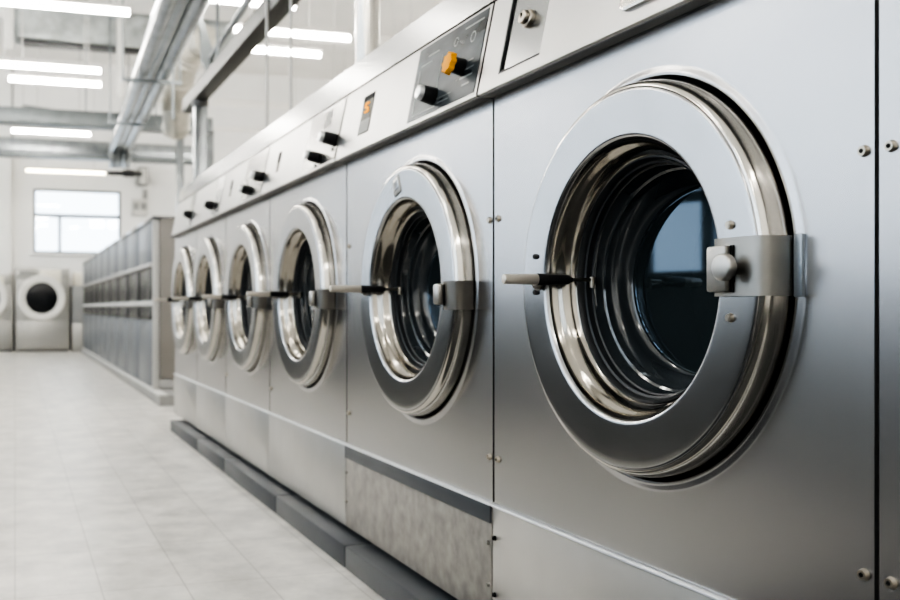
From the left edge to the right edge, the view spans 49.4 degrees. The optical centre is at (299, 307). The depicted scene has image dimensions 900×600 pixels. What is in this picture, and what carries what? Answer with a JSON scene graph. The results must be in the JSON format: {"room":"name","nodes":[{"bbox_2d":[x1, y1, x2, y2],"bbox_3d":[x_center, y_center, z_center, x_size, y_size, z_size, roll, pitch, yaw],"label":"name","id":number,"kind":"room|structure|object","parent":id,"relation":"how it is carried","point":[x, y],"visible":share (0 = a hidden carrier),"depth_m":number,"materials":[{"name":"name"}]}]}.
{"room":"laundry","nodes":[
{"label":"laundry","id":0,"kind":"room"},
{"bbox_2d":[0,57,331,348],"bbox_3d":[-3.782,-2.150,20.470,13.600,6.000,0.200,0,0,-17],"label":"wall","id":1,"kind":"structure","parent":0,"point":[161,201],"depth_m":20.25,"materials":[{"name":"white paint"}]},
{"bbox_2d":[0,157,10,273],"bbox_3d":[-6.297,-1.175,19.489,0.820,4.050,0.250,0,0,-17],"label":"trim","id":2,"kind":"structure","parent":1,"relation":"attached to","point":[5,163],"depth_m":19.46,"materials":[{"name":"white paint"}]},
{"bbox_2d":[11,58,12,136],"bbox_3d":[-5.905,-4.140,19.715,0.040,1.980,0.040,0,0,-17],"label":"conduit","id":3,"kind":"object","parent":1,"relation":"attached to","point":[11,58],"visible":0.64,"depth_m":19.70,"materials":[{"name":"grey metal"}]},
{"bbox_2d":[22,105,49,108],"bbox_3d":[-5.455,-4.010,19.822,0.567,0.345,0.088,0,0,-17],"label":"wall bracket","id":4,"kind":"object","parent":1,"relation":"attached to","point":[28,106],"visible":0.29,"depth_m":19.76,"materials":[{"name":"grey metal"}]},
{"bbox_2d":[30,189,120,255],"bbox_3d":[-4.656,-1.780,20.101,1.905,1.380,0.190,0,0,-17],"label":"window","id":5,"kind":"structure","parent":1,"relation":"in","point":[59,252],"depth_m":20.03,"materials":[{"name":"grey metal"}]},
{"bbox_2d":[132,198,146,215],"bbox_3d":[-3.408,-2.146,20.418,0.318,0.352,0.112,0,0,-17],"label":"switch box","id":6,"kind":"object","parent":1,"relation":"attached to","point":[139,206],"visible":1,"depth_m":20.37,"materials":[{"name":"grey plastic"}]},
{"bbox_2d":[133,202,138,209],"bbox_3d":[-3.471,-2.160,20.349,0.120,0.150,0.014,0,0,-17],"label":"switch","id":7,"kind":"object","parent":6,"relation":"attached to","point":[135,204],"depth_m":20.34,"materials":[{"name":"grey paint"}]},
{"bbox_2d":[141,203,146,209],"bbox_3d":[-3.318,-2.160,20.394,0.120,0.150,0.014,0,0,-17],"label":"switch","id":8,"kind":"object","parent":6,"relation":"attached to","point":[143,205],"depth_m":20.39,"materials":[{"name":"grey paint"}]},
{"bbox_2d":[135,166,147,186],"bbox_3d":[-3.340,-2.780,20.346,0.260,0.400,0.290,0,0,-17],"label":"junction box","id":9,"kind":"object","parent":1,"relation":"attached to","point":[140,181],"visible":0.98,"depth_m":20.22,"materials":[{"name":"grey paint"}]},
{"bbox_2d":[143,190,147,198],"bbox_3d":[-3.301,-2.423,20.477,0.090,0.195,0.060,0,0,-17],"label":"switch box","id":10,"kind":"object","parent":1,"relation":"attached to","point":[145,192],"visible":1,"depth_m":20.45,"materials":[{"name":"grey paint"}]},
{"bbox_2d":[157,95,299,110],"bbox_3d":[-0.390,-4.485,21.342,6.600,0.170,0.060,0,0,-17],"label":"trim","id":11,"kind":"structure","parent":1,"relation":"attached to","point":[221,102],"depth_m":21.08,"materials":[{"name":"paint"}]},
{"bbox_2d":[213,126,263,132],"bbox_3d":[-0.384,-3.910,21.322,6.600,0.080,0.100,0,0,-17],"label":"trim","id":12,"kind":"structure","parent":1,"relation":"attached to","point":[216,128],"depth_m":20.98,"materials":[{"name":"paint"}]},
{"bbox_2d":[0,349,384,599],"bbox_3d":[-0.395,0.950,9.062,14.000,0.200,24.400,0,0,-17],"label":"floor","id":13,"kind":"structure","parent":0,"point":[100,499],"depth_m":3.97,"materials":[{"name":"tile"}]},
{"bbox_2d":[0,274,12,350],"bbox_3d":[-6.277,0.094,19.174,1.046,1.512,1.112,0,0,-17],"label":"loader","id":14,"kind":"object","parent":13,"relation":"on","point":[6,280],"visible":1,"depth_m":18.80,"materials":[{"name":"grey metal"}]},
{"bbox_2d":[16,268,69,351],"bbox_3d":[-5.151,0.035,19.174,1.016,1.629,1.112,0,0,-17],"label":"washing machine","id":15,"kind":"object","parent":13,"relation":"on","point":[42,294],"visible":1,"depth_m":18.67,"materials":[{"name":"grey metal"}]},
{"bbox_2d":[70,286,83,350],"bbox_3d":[-4.353,0.205,19.355,0.530,1.290,0.814,0,0,-17],"label":"storage cabinet","id":16,"kind":"object","parent":13,"relation":"on","point":[76,292],"visible":0.47,"depth_m":18.93,"materials":[{"name":"grey metal"}]},
{"bbox_2d":[72,272,81,285],"bbox_3d":[-4.460,-0.575,19.226,0.170,0.270,0.400,0,0,-17],"label":"storage box","id":17,"kind":"object","parent":16,"relation":"on","point":[76,276],"visible":0.95,"depth_m":19.04,"materials":[{"name":"beige plastic"}]},
{"bbox_2d":[81,348,173,405],"bbox_3d":[-2.171,0.800,13.339,1.050,0.100,10.190,0,0,-17],"label":"kerb","id":18,"kind":"object","parent":13,"relation":"on","point":[161,397],"visible":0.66,"depth_m":9.81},
{"bbox_2d":[81,260,87,349],"bbox_3d":[-3.446,-0.050,17.598,1.030,1.600,1.040,0,0,-17],"label":"cabinet","id":19,"kind":"object","parent":18,"relation":"on","point":[84,263],"visible":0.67,"depth_m":17.39,"materials":[{"name":"grey metal"}]},
{"bbox_2d":[85,257,92,352],"bbox_3d":[-3.145,-0.050,16.586,1.030,1.600,1.040,0,0,-17],"label":"cabinet","id":20,"kind":"object","parent":18,"relation":"on","point":[89,260],"visible":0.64,"depth_m":16.40,"materials":[{"name":"grey metal"}]},
{"bbox_2d":[90,254,97,355],"bbox_3d":[-2.845,-0.050,15.573,1.030,1.600,1.040,0,0,-17],"label":"cabinet","id":21,"kind":"object","parent":18,"relation":"on","point":[94,257],"visible":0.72,"depth_m":15.37,"materials":[{"name":"grey metal"}]},
{"bbox_2d":[95,250,103,358],"bbox_3d":[-2.544,-0.050,14.560,1.030,1.600,1.040,0,0,-17],"label":"cabinet","id":22,"kind":"object","parent":18,"relation":"on","point":[99,254],"visible":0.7,"depth_m":14.32,"materials":[{"name":"grey metal"}]},
{"bbox_2d":[101,245,110,362],"bbox_3d":[-2.244,-0.050,13.548,1.030,1.600,1.040,0,0,-17],"label":"cabinet","id":23,"kind":"object","parent":18,"relation":"on","point":[106,251],"visible":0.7,"depth_m":13.35,"materials":[{"name":"grey metal"}]},
{"bbox_2d":[108,240,118,367],"bbox_3d":[-1.943,-0.050,12.535,1.030,1.600,1.040,0,0,-17],"label":"cabinet","id":24,"kind":"object","parent":18,"relation":"on","point":[113,246],"visible":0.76,"depth_m":12.28,"materials":[{"name":"grey metal"}]},
{"bbox_2d":[116,234,128,373],"bbox_3d":[-1.642,-0.050,11.523,1.030,1.600,1.040,0,0,-17],"label":"cabinet","id":25,"kind":"object","parent":18,"relation":"on","point":[122,241],"visible":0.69,"depth_m":11.37,"materials":[{"name":"grey metal"}]},
{"bbox_2d":[125,225,140,379],"bbox_3d":[-1.342,-0.050,10.510,1.030,1.600,1.040,0,0,-17],"label":"cabinet","id":26,"kind":"object","parent":18,"relation":"on","point":[133,234],"visible":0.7,"depth_m":10.31,"materials":[{"name":"grey metal"}]},
{"bbox_2d":[136,215,174,388],"bbox_3d":[-1.033,-0.050,9.471,1.030,1.600,1.095,0,0,-17],"label":"cabinet","id":27,"kind":"object","parent":18,"relation":"on","point":[156,247],"visible":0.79,"depth_m":8.85,"materials":[{"name":"grey metal"}]},
{"bbox_2d":[153,176,199,426],"bbox_3d":[-0.388,-0.034,6.585,1.195,1.616,0.871,0,0,-17],"label":"washer","id":28,"kind":"object","parent":13,"relation":"on","point":[185,375],"visible":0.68,"depth_m":6.39,"materials":[{"name":"metal"}]},
{"bbox_2d":[171,420,212,450],"bbox_3d":[-0.249,0.812,6.303,1.050,0.076,1.008,0,0,-17],"label":"plinth","id":29,"kind":"object","parent":13,"relation":"on","point":[183,429],"visible":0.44,"depth_m":6.08,"materials":[{"name":"grey paint"}]},
{"bbox_2d":[191,99,208,179],"bbox_3d":[-0.857,-0.462,8.228,0.240,2.624,0.240,0,0,-17],"label":"support post","id":30,"kind":"object","parent":13,"relation":"on","point":[199,106],"visible":0.38,"depth_m":8.18,"materials":[{"name":"metal"}]},
{"bbox_2d":[172,154,229,445],"bbox_3d":[-0.140,-0.034,5.750,1.195,1.616,0.866,0,0,-17],"label":"washer","id":31,"kind":"object","parent":13,"relation":"on","point":[209,322],"visible":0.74,"depth_m":5.55,"materials":[{"name":"metal"}]},
{"bbox_2d":[265,0,267,127],"bbox_3d":[-0.198,-2.996,5.762,0.039,4.308,0.040,0,0,-17],"label":"riser pipe","id":32,"kind":"object","parent":31,"relation":"on","point":[266,1],"visible":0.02,"depth_m":5.75,"materials":[{"name":"grey metal"}]},
{"bbox_2d":[197,439,241,471],"bbox_3d":[0.004,0.812,5.451,1.050,0.076,0.758,0,0,-17],"label":"plinth","id":33,"kind":"object","parent":13,"relation":"on","point":[212,450],"visible":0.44,"depth_m":5.25,"materials":[{"name":"grey paint"}]},
{"bbox_2d":[202,122,273,474],"bbox_3d":[0.118,-0.034,4.881,1.195,1.616,0.943,0,0,-17],"label":"washer","id":34,"kind":"object","parent":13,"relation":"on","point":[247,212],"visible":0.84,"depth_m":4.68,"materials":[{"name":"metal"}]},
{"bbox_2d":[247,268,251,327],"bbox_3d":[-0.146,-0.052,4.734,0.147,0.425,0.425,0,0,-17],"label":"glass bowl","id":35,"kind":"object","parent":34,"relation":"on","point":[249,280],"depth_m":4.90,"materials":[{"name":"grey"}]},
{"bbox_2d":[289,0,292,110],"bbox_3d":[-0.049,-2.996,5.261,0.039,4.308,0.040,0,0,-17],"label":"riser pipe","id":36,"kind":"object","parent":34,"relation":"on","point":[290,1],"visible":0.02,"depth_m":5.26,"materials":[{"name":"grey metal"}]},
{"bbox_2d":[224,458,297,512],"bbox_3d":[0.257,0.812,4.597,1.050,0.076,1.012,0,0,-17],"label":"plinth","id":37,"kind":"object","parent":13,"relation":"on","point":[262,486],"visible":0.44,"depth_m":4.36,"materials":[{"name":"grey paint"}]},
{"bbox_2d":[246,66,352,525],"bbox_3d":[0.400,-0.034,3.933,1.195,1.616,1.044,0,0,-17],"label":"washer","id":38,"kind":"object","parent":13,"relation":"on","point":[305,185],"visible":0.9,"depth_m":3.69,"materials":[{"name":"metal"}]},
{"bbox_2d":[301,247,314,341],"bbox_3d":[0.130,-0.052,3.804,0.147,0.425,0.425,0,0,-17],"label":"glass bowl","id":39,"kind":"object","parent":38,"relation":"on","point":[307,269],"depth_m":3.97,"materials":[{"name":"grey"}]},
{"bbox_2d":[355,0,379,62],"bbox_3d":[0.310,-2.996,4.403,0.150,4.308,0.150,0,0,-17],"label":"flue pipe","id":40,"kind":"object","parent":38,"relation":"on","point":[367,12],"visible":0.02,"depth_m":4.35,"materials":[{"name":"silver metal"}]},
{"bbox_2d":[276,495,372,567],"bbox_3d":[0.525,0.812,3.694,1.050,0.076,0.859,0,0,-17],"label":"plinth","id":41,"kind":"object","parent":13,"relation":"on","point":[330,535],"visible":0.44,"depth_m":3.47,"materials":[{"name":"grey paint"}]},
{"bbox_2d":[329,0,497,599],"bbox_3d":[0.702,0.004,2.918,1.193,1.692,1.070,0,0,-17],"label":"washer","id":42,"kind":"object","parent":13,"relation":"on","point":[416,143],"depth_m":2.69,"materials":[{"name":"metal"}]},
{"bbox_2d":[364,91,374,101],"bbox_3d":[0.223,-0.677,3.078,0.005,0.017,0.092,0,0,-17],"label":"control display","id":43,"kind":"object","parent":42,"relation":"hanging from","point":[369,96],"depth_m":3.08,"materials":[{"name":"black"}]},
{"bbox_2d":[401,217,436,361],"bbox_3d":[0.438,-0.052,2.768,0.147,0.425,0.425,0,0,-17],"label":"glass bowl","id":44,"kind":"object","parent":42,"relation":"on","point":[418,242],"depth_m":2.92,"materials":[{"name":"grey"}]},
{"bbox_2d":[478,0,878,599],"bbox_3d":[1.014,-0.034,1.905,1.172,1.616,1.065,0,0,-17],"label":"washer","id":45,"kind":"object","parent":13,"relation":"on","point":[686,192],"visible":1,"depth_m":1.64,"materials":[{"name":"metal"}]},
{"bbox_2d":[593,165,699,393],"bbox_3d":[0.729,-0.052,1.787,0.147,0.425,0.425,0,0,-17],"label":"glass bowl","id":46,"kind":"object","parent":45,"relation":"on","point":[646,229],"depth_m":1.90,"materials":[{"name":"grey"}]},
{"bbox_2d":[879,0,899,599],"bbox_3d":[1.306,-0.034,0.880,1.195,1.616,1.063,0,0,-17],"label":"washer","id":47,"kind":"object","parent":13,"relation":"on","point":[889,10],"visible":1,"depth_m":1.26,"materials":[{"name":"metal"}]},
{"bbox_2d":[0,0,442,79],"bbox_3d":[-0.395,-5.190,9.062,14.000,0.080,24.400,0,0,-17],"label":"ceiling","id":48,"kind":"structure","parent":0,"point":[334,62],"depth_m":17.69,"materials":[{"name":"paint"}]},
{"bbox_2d":[10,0,92,136],"bbox_3d":[-3.823,-3.910,14.769,1.235,2.480,0.090,0,0,-17],"label":"lamp","id":49,"kind":"object","parent":48,"relation":"hanging from","point":[18,129],"visible":0.97,"depth_m":14.74,"materials":[{"name":"white plastic"}]},
{"bbox_2d":[0,0,103,74],"bbox_3d":[-2.864,-3.910,10.778,1.290,2.480,0.090,0,0,-17],"label":"lamp","id":50,"kind":"object","parent":48,"relation":"hanging from","point":[12,63],"visible":1,"depth_m":10.77,"materials":[{"name":"white plastic"}]},
{"bbox_2d":[6,0,103,87],"bbox_3d":[-2.921,-3.910,11.469,1.128,2.480,0.090,0,0,-17],"label":"lamp","id":51,"kind":"object","parent":48,"relation":"hanging from","point":[13,77],"visible":1,"depth_m":11.44,"materials":[{"name":"white plastic"}]},
{"bbox_2d":[24,48,106,174],"bbox_3d":[-4.508,-3.870,18.494,1.554,2.560,0.090,0,0,-17],"label":"lamp","id":52,"kind":"object","parent":48,"relation":"hanging from","point":[26,169],"visible":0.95,"depth_m":18.43,"materials":[{"name":"beige plastic"}]},
{"bbox_2d":[0,0,132,17],"bbox_3d":[-2.150,-3.910,8.611,1.290,2.480,0.090,0,0,-17],"label":"lamp","id":53,"kind":"object","parent":48,"relation":"hanging from","point":[68,5],"visible":1,"depth_m":8.63,"materials":[{"name":"white plastic"}]},
{"bbox_2d":[0,19,205,164],"bbox_3d":[-5.129,-3.853,16.104,7.332,2.594,0.320,0,0,-17],"label":"duct","id":54,"kind":"object","parent":48,"relation":"hanging from","point":[10,147],"visible":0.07,"depth_m":16.39,"materials":[{"name":"metal"}]},
{"bbox_2d":[0,0,213,211],"bbox_3d":[-4.639,-2.150,13.701,6.905,6.000,0.280,0,0,-17],"label":"duct","id":55,"kind":"object","parent":48,"relation":"hanging from","point":[10,116],"visible":0.41,"depth_m":14.05,"materials":[{"name":"metal"}]},
{"bbox_2d":[5,0,232,98],"bbox_3d":[-2.399,-3.969,12.967,3.032,2.362,0.372,0,0,-17],"label":"duct","id":56,"kind":"object","parent":48,"relation":"hanging from","point":[42,28],"visible":0.44,"depth_m":12.71,"materials":[{"name":"metal"}]},
{"bbox_2d":[108,55,141,176],"bbox_3d":[-3.318,-3.810,18.140,0.647,2.680,0.210,0,0,0],"label":"track","id":57,"kind":"object","parent":48,"relation":"hanging from","point":[125,173],"visible":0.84,"depth_m":18.15,"materials":[{"name":"grey metal"}]},
{"bbox_2d":[108,0,156,126],"bbox_3d":[-2.217,-3.784,12.746,0.640,2.731,0.040,0,0,-17],"label":"hanger","id":58,"kind":"object","parent":48,"relation":"hanging from","point":[110,122],"visible":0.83,"depth_m":12.65,"materials":[{"name":"grey metal"}]},
{"bbox_2d":[121,0,181,85],"bbox_3d":[-1.559,-3.756,10.090,0.640,2.788,0.040,0,0,-17],"label":"hanger","id":59,"kind":"object","parent":48,"relation":"hanging from","point":[123,79],"visible":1,"depth_m":10.04,"materials":[{"name":"grey metal"}]},
{"bbox_2d":[108,0,177,167],"bbox_3d":[-1.724,-2.493,10.336,0.164,0.399,11.620,0,0,-14],"label":"ceiling pipe","id":60,"kind":"object","parent":59,"relation":"on","point":[162,11],"visible":0.92,"depth_m":9.45,"materials":[{"name":"metal"}]},
{"bbox_2d":[116,0,189,167],"bbox_3d":[-1.618,-2.491,10.328,0.130,0.369,11.609,0,0,-14],"label":"ceiling pipe","id":61,"kind":"object","parent":59,"relation":"on","point":[181,5],"visible":0.72,"depth_m":9.40,"materials":[{"name":"metal"}]},
{"bbox_2d":[121,0,210,167],"bbox_3d":[-1.486,-2.493,10.336,0.164,0.399,11.635,0,0,-14],"label":"ceiling pipe","id":62,"kind":"object","parent":59,"relation":"on","point":[195,9],"visible":0.86,"depth_m":9.40,"materials":[{"name":"metal"}]},
{"bbox_2d":[161,23,219,139],"bbox_3d":[-1.430,-3.651,11.814,0.508,2.999,1.460,0,0,-24],"label":"flexible duct","id":63,"kind":"object","parent":48,"relation":"hanging from","point":[179,128],"visible":0.57,"depth_m":11.69,"materials":[{"name":"silver metal"}]},
{"bbox_2d":[0,5,392,49],"bbox_3d":[-2.729,-5.010,16.923,13.600,0.280,0.220,0,0,-17],"label":"trim","id":64,"kind":"structure","parent":48,"relation":"attached to","point":[272,39],"depth_m":17.74,"materials":[{"name":"paint"}]},
{"bbox_2d":[199,16,215,69],"bbox_3d":[-0.806,-3.600,8.600,0.200,3.100,0.040,0,0,-17],"label":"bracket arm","id":65,"kind":"object","parent":48,"relation":"hanging from","point":[205,44],"visible":0.69,"depth_m":8.57},
{"bbox_2d":[210,0,242,4],"bbox_3d":[-0.654,-2.679,8.432,0.285,0.042,0.090,0,0,-17],"label":"lamp","id":66,"kind":"object","parent":48,"relation":"hanging from","point":[236,2],"depth_m":8.43,"materials":[{"name":"white plastic"}]},
{"bbox_2d":[172,0,299,119],"bbox_3d":[-0.562,-3.462,7.235,0.120,3.375,5.012,0,0,-17],"label":"steel beam","id":67,"kind":"structure","parent":48,"relation":"hanging from","point":[251,34],"depth_m":6.80,"materials":[{"name":"grey metal"}]},
{"bbox_2d":[208,0,253,65],"bbox_3d":[-0.537,-2.091,7.286,0.101,0.262,2.634,0,0,-11],"label":"conduit","id":68,"kind":"object","parent":67,"relation":"attached to","point":[245,4],"visible":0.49,"depth_m":7.09,"materials":[{"name":"silver metal"}]},
{"bbox_2d":[250,0,261,6],"bbox_3d":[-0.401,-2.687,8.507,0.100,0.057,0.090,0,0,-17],"label":"lamp","id":69,"kind":"object","parent":67,"relation":"hanging from","point":[256,3],"depth_m":8.49,"materials":[{"name":"white plastic"}]},
{"bbox_2d":[251,0,323,58],"bbox_3d":[-0.206,-3.910,10.125,0.940,2.480,0.090,0,0,-17],"label":"lamp","id":70,"kind":"object","parent":48,"relation":"hanging from","point":[272,49],"visible":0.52,"depth_m":10.14,"materials":[{"name":"white plastic"}]},
{"bbox_2d":[232,0,353,42],"bbox_3d":[-0.074,-3.910,9.460,1.259,2.480,0.090,0,0,-17],"label":"lamp","id":71,"kind":"object","parent":48,"relation":"hanging from","point":[301,32],"visible":0.53,"depth_m":9.49,"materials":[{"name":"white plastic"}]},
{"bbox_2d":[293,2,298,11],"bbox_3d":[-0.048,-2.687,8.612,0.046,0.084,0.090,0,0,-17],"label":"lamp","id":72,"kind":"object","parent":48,"relation":"hanging from","point":[296,8],"depth_m":8.58,"materials":[{"name":"white"}]},
{"bbox_2d":[394,0,394,34],"bbox_3d":[1.001,-3.908,14.901,1.440,2.485,0.090,0,0,-17],"label":"lamp","id":73,"kind":"object","parent":48,"relation":"hanging from","point":[394,0],"visible":0.08,"depth_m":15.04,"materials":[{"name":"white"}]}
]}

